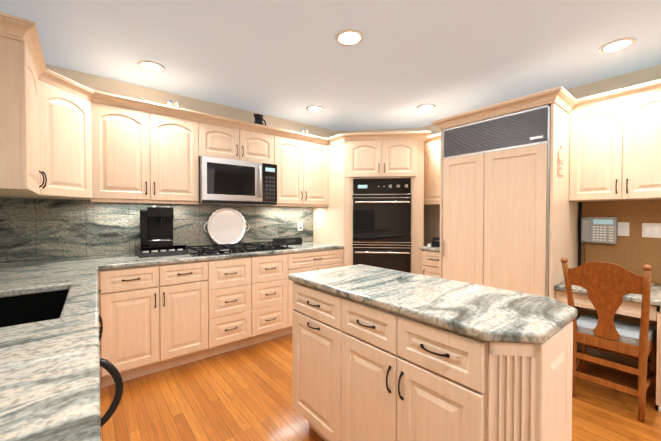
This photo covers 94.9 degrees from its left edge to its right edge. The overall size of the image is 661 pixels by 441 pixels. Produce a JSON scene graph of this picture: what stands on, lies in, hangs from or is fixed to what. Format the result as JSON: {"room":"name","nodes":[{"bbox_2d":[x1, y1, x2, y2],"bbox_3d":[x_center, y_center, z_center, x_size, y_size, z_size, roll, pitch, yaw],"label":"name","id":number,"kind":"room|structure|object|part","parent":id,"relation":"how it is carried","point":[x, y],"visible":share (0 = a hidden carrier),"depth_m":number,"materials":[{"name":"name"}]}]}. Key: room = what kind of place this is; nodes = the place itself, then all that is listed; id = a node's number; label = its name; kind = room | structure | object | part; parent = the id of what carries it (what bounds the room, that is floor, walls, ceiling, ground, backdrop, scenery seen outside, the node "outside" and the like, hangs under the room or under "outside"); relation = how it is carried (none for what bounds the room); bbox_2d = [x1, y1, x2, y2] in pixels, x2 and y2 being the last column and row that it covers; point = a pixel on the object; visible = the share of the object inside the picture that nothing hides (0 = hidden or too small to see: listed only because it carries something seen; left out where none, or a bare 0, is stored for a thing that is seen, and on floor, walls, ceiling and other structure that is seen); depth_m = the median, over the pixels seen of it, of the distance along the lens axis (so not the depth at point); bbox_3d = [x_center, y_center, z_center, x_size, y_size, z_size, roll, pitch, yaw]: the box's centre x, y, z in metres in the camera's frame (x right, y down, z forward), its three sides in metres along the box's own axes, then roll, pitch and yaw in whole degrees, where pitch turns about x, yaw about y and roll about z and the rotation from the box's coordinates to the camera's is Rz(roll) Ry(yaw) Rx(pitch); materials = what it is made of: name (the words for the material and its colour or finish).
{"room":"kitchen","nodes":[
{"label":"kitchen","id":0,"kind":"room"},
{"bbox_2d":[1,64,334,262],"bbox_3d":[-1.269,-0.024,3.302,3.330,2.460,0.120,-1,1,-39],"label":"wall","id":1,"kind":"structure","parent":0,"point":[106,85],"depth_m":3.01,"materials":[{"name":"beige paint"}]},
{"bbox_2d":[0,36,44,195],"bbox_3d":[-1.816,-0.528,1.627,0.371,0.740,0.560,-1,1,-39],"label":"upper cabinet","id":2,"kind":"object","parent":1,"relation":"attached to","point":[20,172],"depth_m":1.50,"materials":[{"name":"brown wood"}]},
{"bbox_3d":[-1.690,-0.529,1.729,0.045,0.737,0.557,-1,1,-39],"label":"left cabinet door","id":3,"kind":"part","parent":2,"relation":"part of","materials":[{"name":"beige wood"}]},
{"bbox_2d":[0,102,95,199],"bbox_3d":[-2.092,-0.536,2.154,0.606,0.740,0.606,-1,1,-39],"label":"upper cabinet","id":4,"kind":"object","parent":1,"relation":"attached to","point":[93,169],"depth_m":2.32,"materials":[{"name":"brown wood"}]},
{"bbox_2d":[38,80,91,197],"bbox_3d":[-1.841,-0.536,2.127,0.045,0.737,0.393,0,1,6],"label":"door","id":5,"kind":"structure","parent":4,"relation":"attached to","point":[65,153],"depth_m":2.10,"materials":[{"name":"brown wood"}]},
{"bbox_2d":[91,199,327,206],"bbox_3d":[-0.945,-0.168,3.074,2.329,0.025,0.020,-1,1,-39],"label":"under-cabinet light strip","id":6,"kind":"object","parent":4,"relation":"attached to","point":[153,201],"visible":0.89,"depth_m":2.65,"materials":[{"name":"brown wood"}]},
{"bbox_2d":[92,102,199,201],"bbox_3d":[-1.632,-0.544,2.694,0.789,0.740,0.346,-1,1,-39],"label":"upper cabinet","id":7,"kind":"object","parent":1,"relation":"attached to","point":[139,155],"depth_m":2.53,"materials":[{"name":"brown wood"}]},
{"bbox_2d":[167,100,179,107],"bbox_3d":[-1.449,-1.010,2.806,0.129,0.186,0.064,-1,1,-39],"label":"figurine","id":8,"kind":"object","parent":7,"relation":"on","point":[177,104],"visible":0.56,"depth_m":2.80,"materials":[{"name":"white ceramic"}]},
{"bbox_2d":[0,198,312,262],"bbox_3d":[-1.368,0.049,3.131,2.919,0.499,0.015,-1,1,-39],"label":"backsplash","id":9,"kind":"structure","parent":1,"relation":"attached to","point":[37,229],"depth_m":2.62,"materials":[{"name":"stone"}]},
{"bbox_2d":[298,222,302,230],"bbox_3d":[-0.389,0.072,3.909,0.072,0.116,0.010,-1,1,-39],"label":"outlet","id":10,"kind":"object","parent":9,"relation":"attached to","point":[300,224],"visible":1,"depth_m":3.90,"materials":[{"name":"white plastic"}]},
{"bbox_2d":[200,122,275,164],"bbox_3d":[-1.023,-0.762,3.185,0.781,0.320,0.346,-1,1,-39],"label":"upper cabinet","id":11,"kind":"object","parent":1,"relation":"attached to","point":[217,141],"depth_m":3.03,"materials":[{"name":"brown wood"}]},
{"bbox_2d":[199,156,276,205],"bbox_3d":[-0.986,-0.382,3.145,0.774,0.431,0.460,-1,1,-39],"label":"over-the-range microwave","id":12,"kind":"object","parent":11,"relation":"attached to","point":[222,181],"visible":1,"depth_m":2.96,"materials":[{"name":"silver metal"}]},
{"bbox_2d":[276,136,328,204],"bbox_3d":[-0.425,-0.559,3.673,0.759,0.740,0.346,-1,1,-39],"label":"upper cabinet","id":13,"kind":"object","parent":1,"relation":"attached to","point":[302,166],"depth_m":3.53,"materials":[{"name":"brown wood"}]},
{"bbox_2d":[0,12,439,145],"bbox_3d":[-0.505,-0.946,2.729,3.806,0.086,1.050,-1,1,-39],"label":"crown molding","id":14,"kind":"structure","parent":13,"relation":"attached to","point":[16,28],"depth_m":2.44,"materials":[{"name":"brown wood"}]},
{"bbox_2d":[254,114,265,125],"bbox_3d":[-0.783,-1.045,3.382,0.150,0.238,0.198,1,1,31],"label":"pitcher","id":15,"kind":"object","parent":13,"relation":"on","point":[258,118],"visible":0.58,"depth_m":3.32,"materials":[{"name":"black plastic"}]},
{"bbox_2d":[0,0,660,130],"bbox_3d":[1.011,-1.270,1.114,4.380,0.100,6.360,-1,1,-39],"label":"ceiling","id":16,"kind":"structure","parent":0,"point":[395,68],"depth_m":2.19,"materials":[{"name":"white paint"}]},
{"bbox_2d":[137,60,164,72],"bbox_3d":[-1.439,-1.235,2.437,0.196,0.009,0.196,-1,1,-39],"label":"recessed light","id":17,"kind":"object","parent":16,"relation":"in","point":[151,66],"visible":1,"depth_m":2.43,"materials":[{"name":"white glass"}]},
{"bbox_2d":[306,105,323,111],"bbox_3d":[-0.173,-1.250,3.400,0.196,0.009,0.196,-1,1,-39],"label":"recessed light","id":18,"kind":"object","parent":16,"relation":"in","point":[314,108],"visible":1,"depth_m":3.39,"materials":[{"name":"white glass"}]},
{"bbox_2d":[335,29,363,46],"bbox_3d":[0.127,-1.229,2.046,0.196,0.009,0.196,-1,1,-39],"label":"recessed light","id":19,"kind":"object","parent":16,"relation":"in","point":[349,37],"visible":1,"depth_m":2.04,"materials":[{"name":"white glass"}]},
{"bbox_2d":[417,104,434,110],"bbox_3d":[1.060,-1.250,3.356,0.196,0.009,0.196,-1,1,-39],"label":"recessed light","id":20,"kind":"object","parent":16,"relation":"in","point":[424,107],"visible":0.98,"depth_m":3.36,"materials":[{"name":"white glass"}]},
{"bbox_2d":[599,37,635,53],"bbox_3d":[2.021,-1.231,2.140,0.196,0.009,0.196,-1,1,-39],"label":"recessed light","id":21,"kind":"object","parent":16,"relation":"in","point":[617,45],"visible":0.98,"depth_m":2.13,"materials":[{"name":"white glass"}]},
{"bbox_2d":[335,128,417,134],"bbox_3d":[0.638,-0.039,4.304,1.146,2.460,0.120,0,1,6],"label":"wall","id":22,"kind":"structure","parent":0,"point":[375,131],"depth_m":4.23,"materials":[{"name":"beige paint"}]},
{"bbox_2d":[100,334,660,440],"bbox_3d":[1.011,1.270,1.154,4.380,0.060,6.360,-1,1,-39],"label":"floor","id":23,"kind":"structure","parent":0,"point":[243,394],"depth_m":2.02,"materials":[{"name":"brown wood"}]},
{"bbox_2d":[99,322,101,366],"bbox_3d":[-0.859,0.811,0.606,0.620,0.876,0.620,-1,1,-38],"label":"base cabinet","id":24,"kind":"object","parent":23,"relation":"on","point":[100,332],"depth_m":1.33,"materials":[{"name":"brown wood"}]},
{"bbox_2d":[0,258,71,269],"bbox_3d":[-2.097,0.332,2.144,0.390,0.035,0.636,-1,1,-39],"label":"countertop","id":25,"kind":"structure","parent":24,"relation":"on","point":[19,265],"depth_m":2.16,"materials":[{"name":"stone"}]},
{"bbox_2d":[0,256,103,440],"bbox_3d":[-0.909,0.354,0.739,0.645,0.035,4.316,-1,1,-39],"label":"countertop","id":26,"kind":"structure","parent":24,"relation":"on","point":[49,380],"depth_m":0.72,"materials":[{"name":"stone"}]},
{"bbox_2d":[0,290,68,327],"bbox_3d":[-1.305,0.473,1.162,0.504,0.216,0.718,-1,1,-39],"label":"sink","id":27,"kind":"object","parent":26,"relation":"in","point":[23,309],"visible":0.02,"depth_m":1.48,"materials":[{"name":"black"}]},
{"bbox_2d":[98,260,209,387],"bbox_3d":[-1.548,0.780,2.603,0.780,0.876,0.626,-1,1,-39],"label":"base cabinet","id":28,"kind":"object","parent":23,"relation":"on","point":[156,318],"depth_m":2.35,"materials":[{"name":"brown wood"}]},
{"bbox_2d":[210,256,253,356],"bbox_3d":[-1.090,0.774,2.971,0.395,0.876,0.620,-1,1,-39],"label":"base cabinet","id":29,"kind":"object","parent":23,"relation":"on","point":[232,279],"depth_m":2.74,"materials":[{"name":"brown wood"}]},
{"bbox_2d":[100,242,343,269],"bbox_3d":[-0.931,0.317,3.083,2.306,0.035,0.645,-1,1,-39],"label":"countertop","id":30,"kind":"structure","parent":29,"relation":"on","point":[124,260],"depth_m":2.59,"materials":[{"name":"stone"}]},
{"bbox_2d":[140,205,173,246],"bbox_3d":[-1.549,0.043,2.714,0.260,0.351,0.285,0,1,-27],"label":"coffee maker","id":31,"kind":"object","parent":30,"relation":"on","point":[156,225],"visible":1,"depth_m":2.65,"materials":[{"name":"black plastic"}]},
{"bbox_2d":[134,242,186,257],"bbox_3d":[-1.532,0.262,2.733,0.360,0.085,0.330,-1,1,-39],"label":"pod drawer","id":32,"kind":"object","parent":30,"relation":"on","point":[177,248],"visible":1,"depth_m":2.65,"materials":[{"name":"grey metal"}]},
{"bbox_2d":[203,207,249,246],"bbox_3d":[-1.115,0.071,3.280,0.502,0.434,0.025,-1,-3,-39],"label":"tray","id":33,"kind":"object","parent":30,"relation":"on","point":[226,225],"visible":0.94,"depth_m":3.28,"materials":[{"name":"white ceramic"}]},
{"bbox_2d":[187,241,292,255],"bbox_3d":[-0.928,0.275,3.084,0.970,0.048,0.485,-1,1,-39],"label":"gas cooktop","id":34,"kind":"object","parent":30,"relation":"in","point":[201,250],"visible":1,"depth_m":2.97,"materials":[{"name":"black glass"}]},
{"bbox_2d":[273,236,301,244],"bbox_3d":[-0.513,0.239,3.635,0.330,0.103,0.122,-1,1,-35],"label":"radio","id":35,"kind":"object","parent":30,"relation":"on","point":[289,240],"visible":0.9,"depth_m":3.60,"materials":[{"name":"black plastic"}]},
{"bbox_2d":[254,253,289,343],"bbox_3d":[-0.783,0.770,3.220,0.395,0.876,0.620,-1,1,-39],"label":"base cabinet","id":36,"kind":"object","parent":23,"relation":"on","point":[271,272],"depth_m":2.99,"materials":[{"name":"brown wood"}]},
{"bbox_2d":[290,248,342,333],"bbox_3d":[-0.335,0.765,3.583,0.758,0.876,0.620,-1,1,-39],"label":"base cabinet","id":37,"kind":"object","parent":23,"relation":"on","point":[300,262],"depth_m":3.30,"materials":[{"name":"brown wood"}]},
{"bbox_2d":[344,139,423,274],"bbox_3d":[0.642,0.134,3.793,0.908,2.130,0.645,0,1,6],"label":"tall cabinet","id":38,"kind":"object","parent":23,"relation":"on","point":[383,158],"visible":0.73,"depth_m":3.48,"materials":[{"name":"brown wood"}]},
{"bbox_2d":[313,142,343,266],"bbox_3d":[-0.030,0.133,3.817,0.020,2.130,0.636,-1,1,-39],"label":"panel","id":39,"kind":"object","parent":38,"relation":"attached to","point":[328,224],"visible":0.36,"depth_m":3.71,"materials":[{"name":"brown wood"}]},
{"bbox_2d":[327,132,383,145],"bbox_3d":[0.542,-0.958,3.539,0.704,0.086,0.970,-1,1,-39],"label":"crown molding","id":40,"kind":"structure","parent":38,"relation":"attached to","point":[347,137],"depth_m":3.51,"materials":[{"name":"brown wood"}]},
{"bbox_2d":[352,177,411,272],"bbox_3d":[0.615,0.184,3.747,0.668,1.360,0.644,0,1,6],"label":"double oven","id":41,"kind":"object","parent":38,"relation":"in","point":[382,222],"visible":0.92,"depth_m":3.48,"materials":[{"name":"black glass"}]},
{"bbox_2d":[421,250,439,277],"bbox_3d":[1.351,0.766,3.489,0.651,0.875,0.330,-1,1,-39],"label":"base cabinet","id":42,"kind":"object","parent":23,"relation":"on","point":[430,263],"visible":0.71,"depth_m":3.32,"materials":[{"name":"brown wood"}]},
{"bbox_2d":[420,246,439,251],"bbox_3d":[1.356,0.311,3.489,0.636,0.035,0.334,-1,1,-39],"label":"countertop","id":43,"kind":"structure","parent":42,"relation":"on","point":[432,248],"depth_m":3.33,"materials":[{"name":"stone"}]},
{"bbox_2d":[432,237,439,246],"bbox_3d":[1.216,0.243,3.442,0.120,0.100,0.100,0,1,21],"label":"cordless phone","id":44,"kind":"object","parent":43,"relation":"on","point":[435,243],"visible":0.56,"depth_m":3.41,"materials":[{"name":"black plastic"}]},
{"bbox_2d":[292,282,572,440],"bbox_3d":[0.370,0.797,1.496,0.595,0.875,1.230,-1,1,-39],"label":"kitchen island","id":45,"kind":"object","parent":23,"relation":"on","point":[313,428],"depth_m":1.13,"materials":[{"name":"brown wood"}]},
{"bbox_3d":[0.119,0.746,1.368,0.045,0.747,1.107,-1,1,-39],"label":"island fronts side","id":46,"kind":"part","parent":45,"relation":"part of","materials":[{"name":"beige wood"}]},
{"bbox_2d":[288,264,577,343],"bbox_3d":[0.381,0.342,1.511,0.610,0.035,1.270,-1,1,-39],"label":"island countertop","id":47,"kind":"structure","parent":45,"relation":"on","point":[487,313],"depth_m":1.23,"materials":[{"name":"stone"}]},
{"bbox_3d":[0.555,0.755,0.937,0.134,0.765,0.014,0,1,6],"label":"fluted kitchen island corner","id":48,"kind":"part","parent":45,"relation":"part of","materials":[{"name":"beige wood"}]},
{"bbox_3d":[0.769,0.751,1.039,0.342,0.750,0.020,-1,1,-39],"label":"kitchen island end panel","id":49,"kind":"part","parent":45,"relation":"part of","materials":[{"name":"beige wood"}]},
{"bbox_2d":[441,104,550,296],"bbox_3d":[1.651,0.155,2.899,0.725,2.115,0.902,-1,1,-39],"label":"fridge","id":50,"kind":"object","parent":23,"relation":"on","point":[529,127],"depth_m":2.62,"materials":[{"name":"brown wood"}]},
{"bbox_2d":[440,102,578,319],"bbox_3d":[1.706,0.144,2.943,0.776,2.135,0.950,-1,1,-39],"label":"enclosure","id":51,"kind":"object","parent":23,"relation":"on","point":[563,230],"visible":0.38,"depth_m":2.47,"materials":[{"name":"brown wood"}]},
{"bbox_2d":[431,86,565,129],"bbox_3d":[1.381,-0.950,2.662,0.062,0.086,1.074,-1,1,-39],"label":"crown molding","id":52,"kind":"structure","parent":51,"relation":"attached to","point":[563,99],"depth_m":2.55,"materials":[{"name":"brown wood"}]},
{"bbox_2d":[557,146,563,175],"bbox_3d":[1.840,-0.479,2.422,0.135,0.234,0.011,-1,1,-39],"label":"sign","id":53,"kind":"object","parent":51,"relation":"attached to","point":[560,165],"visible":1,"depth_m":2.41,"materials":[{"name":"beige"}]},
{"bbox_2d":[556,91,577,112],"bbox_3d":[1.890,-0.946,2.423,0.372,0.086,0.062,-1,1,-39],"label":"crown molding","id":54,"kind":"structure","parent":51,"relation":"attached to","point":[570,102],"depth_m":2.44,"materials":[{"name":"brown wood"}]},
{"bbox_2d":[555,290,660,411],"bbox_3d":[2.602,0.889,1.878,0.741,0.679,1.850,-1,1,-39],"label":"desk","id":55,"kind":"object","parent":23,"relation":"on","point":[629,308],"visible":0.54,"depth_m":2.03,"materials":[{"name":"brown wood"}]},
{"bbox_2d":[554,281,660,305],"bbox_3d":[2.608,0.531,1.877,0.726,0.035,1.850,-1,1,-39],"label":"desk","id":56,"kind":"object","parent":55,"relation":"on","point":[655,296],"visible":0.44,"depth_m":2.12,"materials":[{"name":"stone"}]},
{"bbox_2d":[560,257,656,422],"bbox_3d":[1.913,0.737,2.077,0.585,0.980,0.434,-1,1,-39],"label":"oak chair","id":57,"kind":"object","parent":23,"relation":"on","point":[607,286],"visible":0.88,"depth_m":1.97,"materials":[{"name":"wood"}]},
{"bbox_2d":[418,65,660,369],"bbox_3d":[2.920,-0.006,2.161,0.120,2.460,5.310,-1,1,-39],"label":"wall","id":58,"kind":"structure","parent":0,"point":[432,213],"depth_m":2.70,"materials":[{"name":"beige paint"}]},
{"bbox_2d":[424,141,439,205],"bbox_3d":[1.387,-0.559,3.647,0.371,0.740,0.562,-1,1,-39],"label":"upper cabinet","id":59,"kind":"object","parent":58,"relation":"attached to","point":[431,174],"visible":0.23,"depth_m":3.61,"materials":[{"name":"brown wood"}]},
{"bbox_2d":[569,92,660,201],"bbox_3d":[2.381,-0.547,2.443,0.346,0.765,0.660,-1,1,-39],"label":"upper cabinet","id":60,"kind":"object","parent":58,"relation":"attached to","point":[615,150],"visible":1,"depth_m":2.35,"materials":[{"name":"brown wood"}]},
{"bbox_2d":[571,79,660,110],"bbox_3d":[2.451,-0.956,2.056,0.062,0.086,1.340,-1,1,-39],"label":"crown molding","id":61,"kind":"structure","parent":60,"relation":"attached to","point":[647,88],"depth_m":2.33,"materials":[{"name":"brown wood"}]},
{"bbox_2d":[578,200,660,283],"bbox_3d":[2.879,0.175,2.092,0.026,0.668,1.850,-1,1,-39],"label":"corkboard","id":62,"kind":"object","parent":58,"relation":"attached to","point":[634,251],"visible":0.53,"depth_m":2.55,"materials":[{"name":"brown"}]},
{"bbox_2d":[581,217,616,243],"bbox_3d":[2.356,0.084,2.670,0.082,0.225,0.235,-1,1,-39],"label":"desk phone","id":63,"kind":"object","parent":62,"relation":"attached to","point":[598,229],"visible":1,"depth_m":2.66,"materials":[{"name":"grey plastic"}]},
{"bbox_2d":[617,222,628,235],"bbox_3d":[2.483,0.073,2.572,0.010,0.116,0.072,-1,1,-39],"label":"outlet","id":64,"kind":"object","parent":62,"relation":"attached to","point":[623,228],"visible":1,"depth_m":2.57,"materials":[{"name":"white plastic"}]},
{"bbox_2d":[642,223,660,237],"bbox_3d":[2.589,0.080,2.441,0.010,0.116,0.115,-1,1,-39],"label":"light switch","id":65,"kind":"object","parent":62,"relation":"attached to","point":[651,230],"visible":1,"depth_m":2.44,"materials":[{"name":"white plastic"}]}
]}

